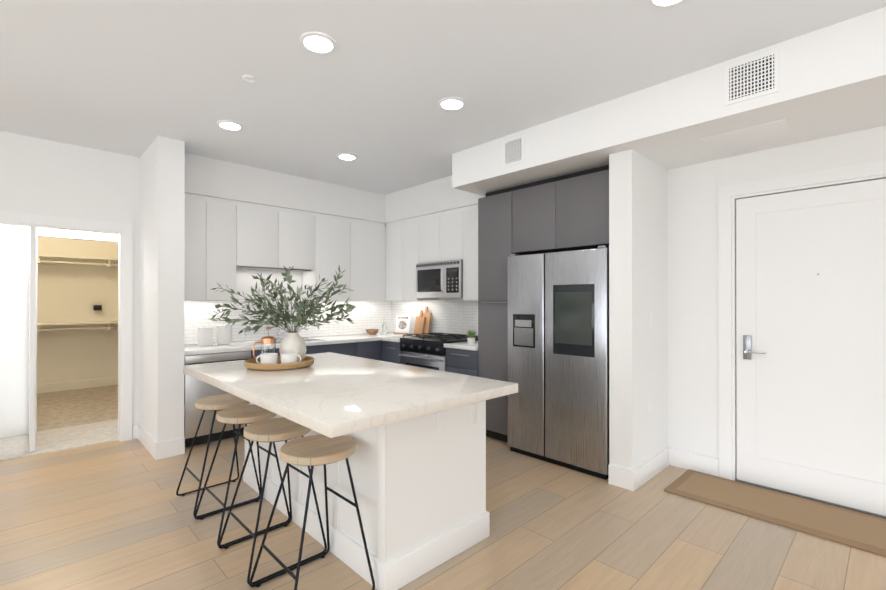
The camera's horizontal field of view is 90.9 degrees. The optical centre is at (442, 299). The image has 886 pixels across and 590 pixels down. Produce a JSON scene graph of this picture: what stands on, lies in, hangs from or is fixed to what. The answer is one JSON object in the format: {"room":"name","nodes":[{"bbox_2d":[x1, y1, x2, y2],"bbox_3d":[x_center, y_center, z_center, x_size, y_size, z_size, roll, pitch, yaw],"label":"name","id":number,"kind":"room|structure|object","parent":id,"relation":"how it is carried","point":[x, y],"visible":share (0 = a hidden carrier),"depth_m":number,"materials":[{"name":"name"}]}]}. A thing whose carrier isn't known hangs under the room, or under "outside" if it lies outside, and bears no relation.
{"room":"kitchen","nodes":[
{"label":"kitchen","id":0,"kind":"room"},
{"bbox_2d":[0,224,117,437],"bbox_3d":[-4.773,-0.015,5.321,2.700,2.800,3.580,0,0,-44],"label":"wall","id":1,"kind":"structure","parent":0,"point":[70,293],"depth_m":6.51,"materials":[{"name":"white paint"}]},
{"bbox_2d":[29,227,35,451],"bbox_3d":[-3.929,0.357,4.181,0.052,2.010,0.770,0,0,-44],"label":"closet door","id":2,"kind":"structure","parent":1,"relation":"in","point":[32,340],"depth_m":3.90,"materials":[{"name":"white wood"}]},
{"bbox_2d":[28,228,117,433],"bbox_3d":[-3.911,0.322,4.739,0.870,2.098,0.014,0,0,-44],"label":"trim","id":3,"kind":"structure","parent":1,"relation":"attached to","point":[69,234],"depth_m":4.53,"materials":[{"name":"white wood"}]},
{"bbox_2d":[37,377,117,392],"bbox_3d":[-5.873,1.312,6.454,2.500,0.128,0.016,0,0,-44],"label":"baseboard","id":4,"kind":"structure","parent":1,"relation":"attached to","point":[69,385],"depth_m":6.68,"materials":[{"name":"white paint"}]},
{"bbox_2d":[0,419,118,460],"bbox_3d":[-4.011,1.405,4.099,3.500,0.072,0.890,0,0,-44],"label":"floor carpet","id":5,"kind":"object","parent":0,"point":[50,440],"visible":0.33,"depth_m":4.26,"materials":[{"name":"beige carpet"}]},
{"bbox_2d":[0,131,139,438],"bbox_3d":[-4.875,-0.023,2.648,5.435,2.800,0.120,0,0,-44],"label":"wall","id":6,"kind":"structure","parent":0,"point":[38,176],"depth_m":4.02,"materials":[{"name":"white paint"}]},
{"bbox_2d":[0,211,132,441],"bbox_3d":[-3.486,0.319,3.980,1.055,2.125,0.136,0,0,-44],"label":"trim","id":7,"kind":"structure","parent":6,"relation":"attached to","point":[124,231],"depth_m":4.25,"materials":[{"name":"white wood"}]},
{"bbox_2d":[37,385,117,430],"bbox_3d":[-5.346,1.409,5.478,3.500,0.072,2.950,0,0,-44],"label":"floor","id":8,"kind":"structure","parent":0,"point":[63,409],"depth_m":5.54,"materials":[{"name":"beige carpet"}]},
{"bbox_2d":[139,136,184,442],"bbox_3d":[-2.676,-0.018,4.136,0.205,2.800,0.800,0,0,-44],"label":"wall","id":9,"kind":"structure","parent":0,"point":[162,271],"depth_m":3.87,"materials":[{"name":"white paint"}]},
{"bbox_2d":[133,424,158,459],"bbox_3d":[-2.758,1.311,4.041,0.040,0.140,0.816,0,0,-44],"label":"baseboard","id":10,"kind":"structure","parent":9,"relation":"attached to","point":[139,433],"depth_m":4.02,"materials":[{"name":"white wood"}]},
{"bbox_2d":[190,269,350,344],"bbox_3d":[-1.839,-0.015,5.447,2.820,2.800,0.120,0,0,-44],"label":"wall","id":11,"kind":"structure","parent":0,"point":[244,281],"depth_m":5.08,"materials":[{"name":"white tile"}]},
{"bbox_2d":[184,193,207,299],"bbox_3d":[-2.586,-0.515,4.391,0.273,1.044,0.341,0,0,-44],"label":"upper cabinet","id":12,"kind":"object","parent":11,"relation":"attached to","point":[196,206],"depth_m":4.30,"materials":[{"name":"white"}]},
{"bbox_2d":[208,196,239,299],"bbox_3d":[-2.384,-0.514,4.587,0.290,1.044,0.341,0,0,-44],"label":"upper cabinet","id":13,"kind":"object","parent":11,"relation":"attached to","point":[225,239],"depth_m":4.48,"materials":[{"name":"white wood"}]},
{"bbox_2d":[240,201,279,268],"bbox_3d":[-2.118,-0.696,4.845,0.450,0.679,0.341,0,0,-44],"label":"upper cabinet","id":14,"kind":"object","parent":11,"relation":"attached to","point":[259,224],"depth_m":4.74,"materials":[{"name":"white wood"}]},
{"bbox_2d":[184,298,391,344],"bbox_3d":[-1.785,0.000,5.410,2.843,0.949,0.008,0,0,-44],"label":"tile backsplash","id":15,"kind":"structure","parent":11,"relation":"attached to","point":[367,314],"depth_m":5.24,"materials":[{"name":"white tile"}]},
{"bbox_2d":[276,207,315,272],"bbox_3d":[-1.795,-0.695,5.158,0.450,0.679,0.341,0,0,-44],"label":"upper cabinet","id":16,"kind":"object","parent":11,"relation":"attached to","point":[297,227],"depth_m":5.04,"materials":[{"name":"white"}]},
{"bbox_2d":[302,213,351,299],"bbox_3d":[-1.460,-0.512,5.481,0.480,1.044,0.341,0,0,-44],"label":"upper cabinet","id":17,"kind":"object","parent":11,"relation":"attached to","point":[333,233],"depth_m":5.36,"materials":[{"name":"white"}]},
{"bbox_2d":[352,218,383,299],"bbox_3d":[-1.091,-0.510,5.838,0.548,1.044,0.341,0,0,-44],"label":"upper cabinet","id":18,"kind":"object","parent":11,"relation":"attached to","point":[367,236],"depth_m":5.70,"materials":[{"name":"white"}]},
{"bbox_2d":[185,153,485,226],"bbox_3d":[-1.044,-1.227,4.647,2.845,0.380,2.140,0,0,-44],"label":"soffit","id":19,"kind":"structure","parent":0,"point":[209,177],"depth_m":5.02,"materials":[{"name":"white paint"}]},
{"bbox_2d":[416,213,439,263],"bbox_3d":[-0.059,-0.741,5.415,0.341,0.585,0.386,0,0,-44],"label":"upper cabinet","id":20,"kind":"object","parent":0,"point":[426,224],"depth_m":5.32,"materials":[{"name":"white"}]},
{"bbox_2d":[392,298,478,334],"bbox_3d":[0.015,0.000,5.587,0.008,0.949,2.220,0,0,-44],"label":"tile backsplash","id":21,"kind":"structure","parent":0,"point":[455,315],"depth_m":5.58,"materials":[{"name":"white tile"}]},
{"bbox_2d":[0,435,885,589],"bbox_3d":[-0.695,1.400,0.371,8.520,0.060,9.080,0,0,-44],"label":"floor","id":22,"kind":"structure","parent":0,"point":[116,515],"depth_m":2.51,"materials":[{"name":"brown wood"}]},
{"bbox_2d":[176,394,260,516],"bbox_3d":[-1.556,1.037,3.025,0.422,0.682,0.451,0,0,-44],"label":"bar stool","id":23,"kind":"object","parent":22,"relation":"on","point":[214,403],"visible":0.75,"depth_m":3.00,"materials":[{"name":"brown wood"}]},
{"bbox_2d":[194,404,289,545],"bbox_3d":[-1.243,1.036,2.701,0.422,0.682,0.451,0,0,-45],"label":"bar stool","id":24,"kind":"object","parent":22,"relation":"on","point":[245,414],"visible":0.71,"depth_m":2.68,"materials":[{"name":"brown wood"}]},
{"bbox_2d":[235,350,260,433],"bbox_3d":[-2.089,0.948,4.685,0.163,0.870,0.618,0,0,-44],"label":"base cabinet","id":25,"kind":"object","parent":22,"relation":"on","point":[257,352],"depth_m":4.43,"materials":[{"name":"grey metal"}]},
{"bbox_2d":[184,350,250,438],"bbox_3d":[-2.346,0.897,4.401,0.596,0.764,0.574,0,0,-44],"label":"dishwasher","id":26,"kind":"object","parent":25,"relation":"in","point":[195,389],"visible":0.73,"depth_m":4.08,"materials":[{"name":"silver metal"}]},
{"bbox_2d":[218,417,326,584],"bbox_3d":[-0.930,1.035,2.378,0.422,0.682,0.451,0,0,-44],"label":"bar stool","id":27,"kind":"object","parent":22,"relation":"on","point":[276,429],"visible":0.92,"depth_m":2.35,"materials":[{"name":"brown wood"}]},
{"bbox_2d":[249,434,374,589],"bbox_3d":[-0.617,1.034,2.054,0.422,0.682,0.451,0,0,-44],"label":"bar stool","id":28,"kind":"object","parent":22,"relation":"on","point":[312,451],"visible":0.96,"depth_m":2.05,"materials":[{"name":"brown wood"}]},
{"bbox_2d":[306,346,331,353],"bbox_3d":[-1.654,0.949,5.107,0.350,0.870,0.618,0,0,-44],"label":"base cabinet","id":29,"kind":"object","parent":22,"relation":"on","point":[310,349],"depth_m":4.92,"materials":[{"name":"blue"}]},
{"bbox_2d":[332,342,359,356],"bbox_3d":[-1.391,0.950,5.361,0.380,0.870,0.618,0,0,-44],"label":"base cabinet","id":30,"kind":"object","parent":22,"relation":"on","point":[346,348],"depth_m":5.18,"materials":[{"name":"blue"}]},
{"bbox_2d":[243,400,489,589],"bbox_3d":[-0.623,0.947,2.926,0.748,0.861,1.802,0,0,-44],"label":"kitchen island","id":31,"kind":"object","parent":22,"relation":"on","point":[417,460],"depth_m":2.26,"materials":[{"name":"white paint"}]},
{"bbox_2d":[183,352,517,437],"bbox_3d":[-0.708,0.490,2.741,1.154,0.050,2.040,0,0,-44],"label":"island countertop","id":32,"kind":"structure","parent":31,"relation":"on","point":[336,395],"depth_m":2.27,"materials":[{"name":"white stone"}]},
{"bbox_2d":[244,356,313,370],"bbox_3d":[-1.143,0.443,3.058,0.464,0.046,0.464,0,0,-44],"label":"rattan tray","id":33,"kind":"object","parent":32,"relation":"on","point":[253,364],"visible":0.75,"depth_m":2.88,"materials":[{"name":"brown wicker"}]},
{"bbox_2d":[253,326,275,359],"bbox_3d":[-1.269,0.323,3.096,0.162,0.264,0.104,0,0,-44],"label":"press","id":34,"kind":"object","parent":33,"relation":"on","point":[268,343],"visible":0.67,"depth_m":3.08,"materials":[{"name":"clear glass"}]},
{"bbox_2d":[256,353,277,363],"bbox_3d":[-1.182,0.411,2.944,0.129,0.086,0.114,0,0,-44],"label":"mug","id":35,"kind":"object","parent":33,"relation":"on","point":[268,358],"visible":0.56,"depth_m":2.91,"materials":[{"name":"white ceramic"}]},
{"bbox_2d":[280,353,300,363],"bbox_3d":[-1.043,0.411,2.966,0.119,0.086,0.115,0,0,-44],"label":"mug","id":36,"kind":"object","parent":33,"relation":"on","point":[289,357],"visible":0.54,"depth_m":2.92,"materials":[{"name":"white ceramic"}]},
{"bbox_2d":[208,266,355,361],"bbox_3d":[-1.123,0.099,3.056,0.881,0.710,0.952,0,0,-44],"label":"vase","id":37,"kind":"object","parent":32,"relation":"on","point":[293,341],"visible":0.98,"depth_m":3.08,"materials":[{"name":"ceramic"}]},
{"bbox_2d":[360,342,379,359],"bbox_3d":[-1.126,0.950,5.618,0.358,0.870,0.618,0,0,-44],"label":"base cabinet","id":38,"kind":"object","parent":22,"relation":"on","point":[370,350],"depth_m":5.41,"materials":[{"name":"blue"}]},
{"bbox_2d":[380,342,401,363],"bbox_3d":[-0.431,0.950,5.604,0.618,0.870,0.408,0,0,-44],"label":"base cabinet","id":39,"kind":"object","parent":22,"relation":"on","point":[389,351],"depth_m":5.39,"materials":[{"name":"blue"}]},
{"bbox_2d":[184,332,395,353],"bbox_3d":[-1.562,0.494,5.176,2.840,0.039,0.648,0,0,-44],"label":"countertop","id":40,"kind":"structure","parent":39,"relation":"on","point":[327,340],"depth_m":4.92,"materials":[{"name":"white stone"}]},
{"bbox_2d":[197,325,213,345],"bbox_3d":[-2.432,0.368,4.469,0.148,0.207,0.148,0,0,-44],"label":"canister","id":41,"kind":"object","parent":40,"relation":"on","point":[205,335],"visible":1,"depth_m":4.41,"materials":[{"name":"white ceramic"}]},
{"bbox_2d":[216,324,231,344],"bbox_3d":[-2.313,0.363,4.612,0.154,0.217,0.154,0,0,-44],"label":"canister","id":42,"kind":"object","parent":40,"relation":"on","point":[223,334],"visible":0.88,"depth_m":4.55,"materials":[{"name":"white ceramic"}]},
{"bbox_2d":[228,341,260,345],"bbox_3d":[-2.059,0.459,4.543,0.280,0.026,0.170,0,0,-44],"label":"serving tray","id":43,"kind":"object","parent":40,"relation":"on","point":[241,343],"visible":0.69,"depth_m":4.50,"materials":[{"name":"white ceramic"}]},
{"bbox_2d":[366,329,378,334],"bbox_3d":[-0.958,0.441,5.908,0.180,0.070,0.180,0,0,-44],"label":"bowl","id":44,"kind":"object","parent":40,"relation":"on","point":[371,331],"visible":1,"depth_m":5.86,"materials":[{"name":"brown wood"}]},
{"bbox_2d":[382,318,386,333],"bbox_3d":[-0.802,0.368,5.977,0.064,0.215,0.064,0,0,-44],"label":"oil bottle","id":45,"kind":"object","parent":40,"relation":"on","point":[384,328],"visible":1,"depth_m":5.96,"materials":[{"name":"clear glass"}]},
{"bbox_2d":[394,315,409,333],"bbox_3d":[-0.553,0.346,5.984,0.181,0.256,0.225,0,0,-44],"label":"cookbook stand","id":46,"kind":"object","parent":40,"relation":"on","point":[402,324],"visible":1,"depth_m":5.99,"materials":[{"name":"white paper"}]},
{"bbox_2d":[380,334,429,341],"bbox_3d":[-0.424,0.495,5.576,0.648,0.039,0.356,0,0,-44],"label":"countertop","id":47,"kind":"structure","parent":39,"relation":"on","point":[398,336],"depth_m":5.44,"materials":[{"name":"white stone"}]},
{"bbox_2d":[414,306,431,335],"bbox_3d":[-0.267,0.283,5.768,0.110,0.382,0.255,0,0,-44],"label":"cutting board","id":48,"kind":"object","parent":47,"relation":"on","point":[422,322],"visible":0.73,"depth_m":5.75,"materials":[{"name":"brown wood"}]},
{"bbox_2d":[399,332,477,370],"bbox_3d":[-0.047,0.902,5.154,0.674,0.965,0.762,0,0,-44],"label":"gas range","id":49,"kind":"object","parent":22,"relation":"on","point":[425,351],"visible":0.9,"depth_m":4.96,"materials":[{"name":"silver metal"}]},
{"bbox_2d":[444,346,477,376],"bbox_3d":[0.408,0.948,4.738,0.618,0.870,0.456,0,0,-44],"label":"base cabinet","id":50,"kind":"object","parent":22,"relation":"on","point":[461,357],"depth_m":4.51,"materials":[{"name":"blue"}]},
{"bbox_2d":[444,342,477,349],"bbox_3d":[0.397,0.492,4.729,0.648,0.039,0.456,0,0,-44],"label":"countertop","id":51,"kind":"structure","parent":50,"relation":"on","point":[458,345],"depth_m":4.55,"materials":[{"name":"white stone"}]},
{"bbox_2d":[465,330,475,344],"bbox_3d":[0.295,0.387,4.581,0.122,0.170,0.159,0,0,-44],"label":"herb pot","id":52,"kind":"object","parent":51,"relation":"on","point":[471,339],"visible":1,"depth_m":4.55,"materials":[{"name":"white ceramic"}]},
{"bbox_2d":[478,185,519,442],"bbox_3d":[0.707,0.149,4.417,0.638,2.466,0.420,0,0,-44],"label":"tall cabinet","id":53,"kind":"object","parent":22,"relation":"on","point":[494,230],"visible":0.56,"depth_m":4.21,"materials":[{"name":"grey wood"}]},
{"bbox_2d":[507,245,608,479],"bbox_3d":[1.154,0.484,3.872,0.697,1.793,0.945,0,0,-44],"label":"refrigerator","id":54,"kind":"object","parent":22,"relation":"on","point":[558,348],"visible":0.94,"depth_m":3.58,"materials":[{"name":"silver metal"}]},
{"bbox_2d":[664,469,885,556],"bbox_3d":[2.467,1.369,2.618,0.550,0.014,1.970,0,0,-44],"label":"doormat","id":55,"kind":"object","parent":22,"relation":"on","point":[861,531],"visible":1,"depth_m":2.81,"materials":[{"name":"brown"}]},
{"bbox_2d":[0,0,885,194],"bbox_3d":[-2.030,-1.456,1.759,8.520,0.060,12.920,0,0,-44],"label":"ceiling","id":56,"kind":"structure","parent":0,"point":[135,78],"depth_m":2.67,"materials":[{"name":"white paint"}]},
{"bbox_2d":[217,120,242,130],"bbox_3d":[-1.732,-1.414,3.550,0.196,0.012,0.196,0,0,-44],"label":"recessed light","id":57,"kind":"object","parent":56,"relation":"in","point":[230,125],"visible":0.98,"depth_m":3.54,"materials":[{"name":"white plastic"}]},
{"bbox_2d":[242,75,256,81],"bbox_3d":[-1.243,-1.416,2.800,0.084,0.012,0.084,0,0,-44],"label":"smoke detector","id":58,"kind":"object","parent":56,"relation":"attached to","point":[249,78],"visible":0.98,"depth_m":2.79,"materials":[{"name":"white plastic"}]},
{"bbox_2d":[300,32,336,53],"bbox_3d":[-0.690,-1.417,2.416,0.196,0.012,0.196,0,0,-44],"label":"recessed light","id":59,"kind":"object","parent":56,"relation":"in","point":[319,42],"visible":1,"depth_m":2.40,"materials":[{"name":"white"}]},
{"bbox_2d":[337,153,356,159],"bbox_3d":[-0.949,-1.412,4.322,0.196,0.012,0.196,0,0,-44],"label":"recessed light","id":60,"kind":"object","parent":56,"relation":"in","point":[345,156],"visible":0.98,"depth_m":4.31,"materials":[{"name":"white plastic"}]},
{"bbox_2d":[438,97,464,109],"bbox_3d":[0.065,-1.415,3.160,0.196,0.012,0.196,0,0,-44],"label":"recessed light","id":61,"kind":"object","parent":56,"relation":"in","point":[451,103],"visible":1,"depth_m":3.15,"materials":[{"name":"white"}]},
{"bbox_2d":[648,0,683,7],"bbox_3d":[1.057,-1.418,2.019,0.196,0.012,0.196,0,0,-44],"label":"recessed light","id":62,"kind":"object","parent":56,"relation":"in","point":[661,3],"visible":1,"depth_m":2.08,"materials":[{"name":"white plastic"}]},
{"bbox_2d":[452,7,885,195],"bbox_3d":[2.722,-1.259,2.169,0.880,0.330,6.660,0,0,-44],"label":"bulkhead","id":63,"kind":"object","parent":56,"relation":"attached to","point":[832,80],"visible":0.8,"depth_m":2.78,"materials":[{"name":"white paint"}]},
{"bbox_2d":[503,134,523,167],"bbox_3d":[0.602,-1.265,3.721,0.006,0.230,0.220,0,0,-44],"label":"supply air vent","id":64,"kind":"object","parent":63,"relation":"attached to","point":[513,151],"visible":1,"depth_m":3.72,"materials":[{"name":"white metal"}]},
{"bbox_2d":[700,119,796,154],"bbox_3d":[2.077,-1.090,2.964,0.460,0.004,0.460,0,0,-44],"label":"ceiling access panel","id":65,"kind":"object","parent":63,"relation":"attached to","point":[774,132],"visible":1,"depth_m":2.95,"materials":[{"name":"white paint"}]},
{"bbox_2d":[725,49,778,105],"bbox_3d":[1.774,-1.273,2.511,0.006,0.235,0.260,0,0,-44],"label":"supply air vent","id":66,"kind":"object","parent":63,"relation":"attached to","point":[752,77],"visible":1,"depth_m":2.51,"materials":[{"name":"white metal"}]},
{"bbox_2d":[436,207,463,260],"bbox_3d":[0.209,-0.742,5.138,0.341,0.585,0.385,0,0,-44],"label":"upper cabinet","id":67,"kind":"object","parent":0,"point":[449,223],"depth_m":5.02,"materials":[{"name":"white"}]},
{"bbox_2d":[416,259,462,297],"bbox_3d":[0.043,-0.230,5.245,0.422,0.430,0.762,0,0,-44],"label":"microwave","id":68,"kind":"object","parent":67,"relation":"attached to","point":[442,279],"visible":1,"depth_m":5.09,"materials":[{"name":"silver metal"}]},
{"bbox_2d":[512,165,608,254],"bbox_3d":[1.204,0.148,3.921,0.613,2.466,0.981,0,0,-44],"label":"upper cabinet","id":69,"kind":"object","parent":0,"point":[568,212],"visible":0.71,"depth_m":3.70,"materials":[{"name":"grey"}]},
{"bbox_2d":[609,149,667,469],"bbox_3d":[1.569,0.145,3.470,0.720,2.470,0.170,0,0,-44],"label":"wall","id":70,"kind":"structure","parent":0,"point":[638,275],"depth_m":3.27,"materials":[{"name":"white paint"}]},
{"bbox_2d":[626,448,669,490],"bbox_3d":[1.620,1.309,3.403,0.736,0.140,0.041,0,0,-44],"label":"baseboard","id":71,"kind":"structure","parent":70,"relation":"attached to","point":[638,477],"depth_m":3.31,"materials":[{"name":"white wood"}]},
{"bbox_2d":[668,126,885,458],"bbox_3d":[2.295,-0.021,3.325,0.120,2.800,8.920,0,0,-44],"label":"wall","id":72,"kind":"structure","parent":0,"point":[693,332],"depth_m":3.47,"materials":[{"name":"white paint"}]},
{"bbox_2d":[384,221,399,299],"bbox_3d":[-0.544,-0.510,5.915,0.341,1.044,0.350,0,0,-44],"label":"upper cabinet","id":73,"kind":"object","parent":72,"relation":"attached to","point":[392,230],"depth_m":5.80,"materials":[{"name":"white wood"}]},
{"bbox_2d":[400,217,437,299],"bbox_3d":[-0.308,-0.511,5.671,0.341,1.044,0.329,0,0,-44],"label":"upper cabinet","id":74,"kind":"object","parent":72,"relation":"attached to","point":[407,226],"depth_m":5.56,"materials":[{"name":"white"}]},
{"bbox_2d":[463,204,477,299],"bbox_3d":[0.502,-0.513,4.835,0.341,1.044,0.457,0,0,-44],"label":"upper cabinet","id":75,"kind":"object","parent":72,"relation":"attached to","point":[470,263],"depth_m":4.79,"materials":[{"name":"white"}]},
{"bbox_2d":[670,448,718,476],"bbox_3d":[2.023,1.310,3.504,0.016,0.140,0.338,0,0,-44],"label":"baseboard","id":76,"kind":"structure","parent":72,"relation":"attached to","point":[678,458],"depth_m":3.50,"materials":[{"name":"white wood"}]},
{"bbox_2d":[718,160,885,518],"bbox_3d":[2.592,0.253,3.006,0.136,2.250,1.170,0,0,-44],"label":"door frame","id":77,"kind":"structure","parent":72,"relation":"attached to","point":[729,196],"depth_m":3.32,"materials":[{"name":"white wood"}]},
{"bbox_2d":[736,179,885,515],"bbox_3d":[2.568,0.302,2.975,0.104,2.128,0.961,0,0,-44],"label":"entry door","id":78,"kind":"structure","parent":72,"relation":"in","point":[811,333],"depth_m":3.00,"materials":[{"name":"white wood"}]}
]}

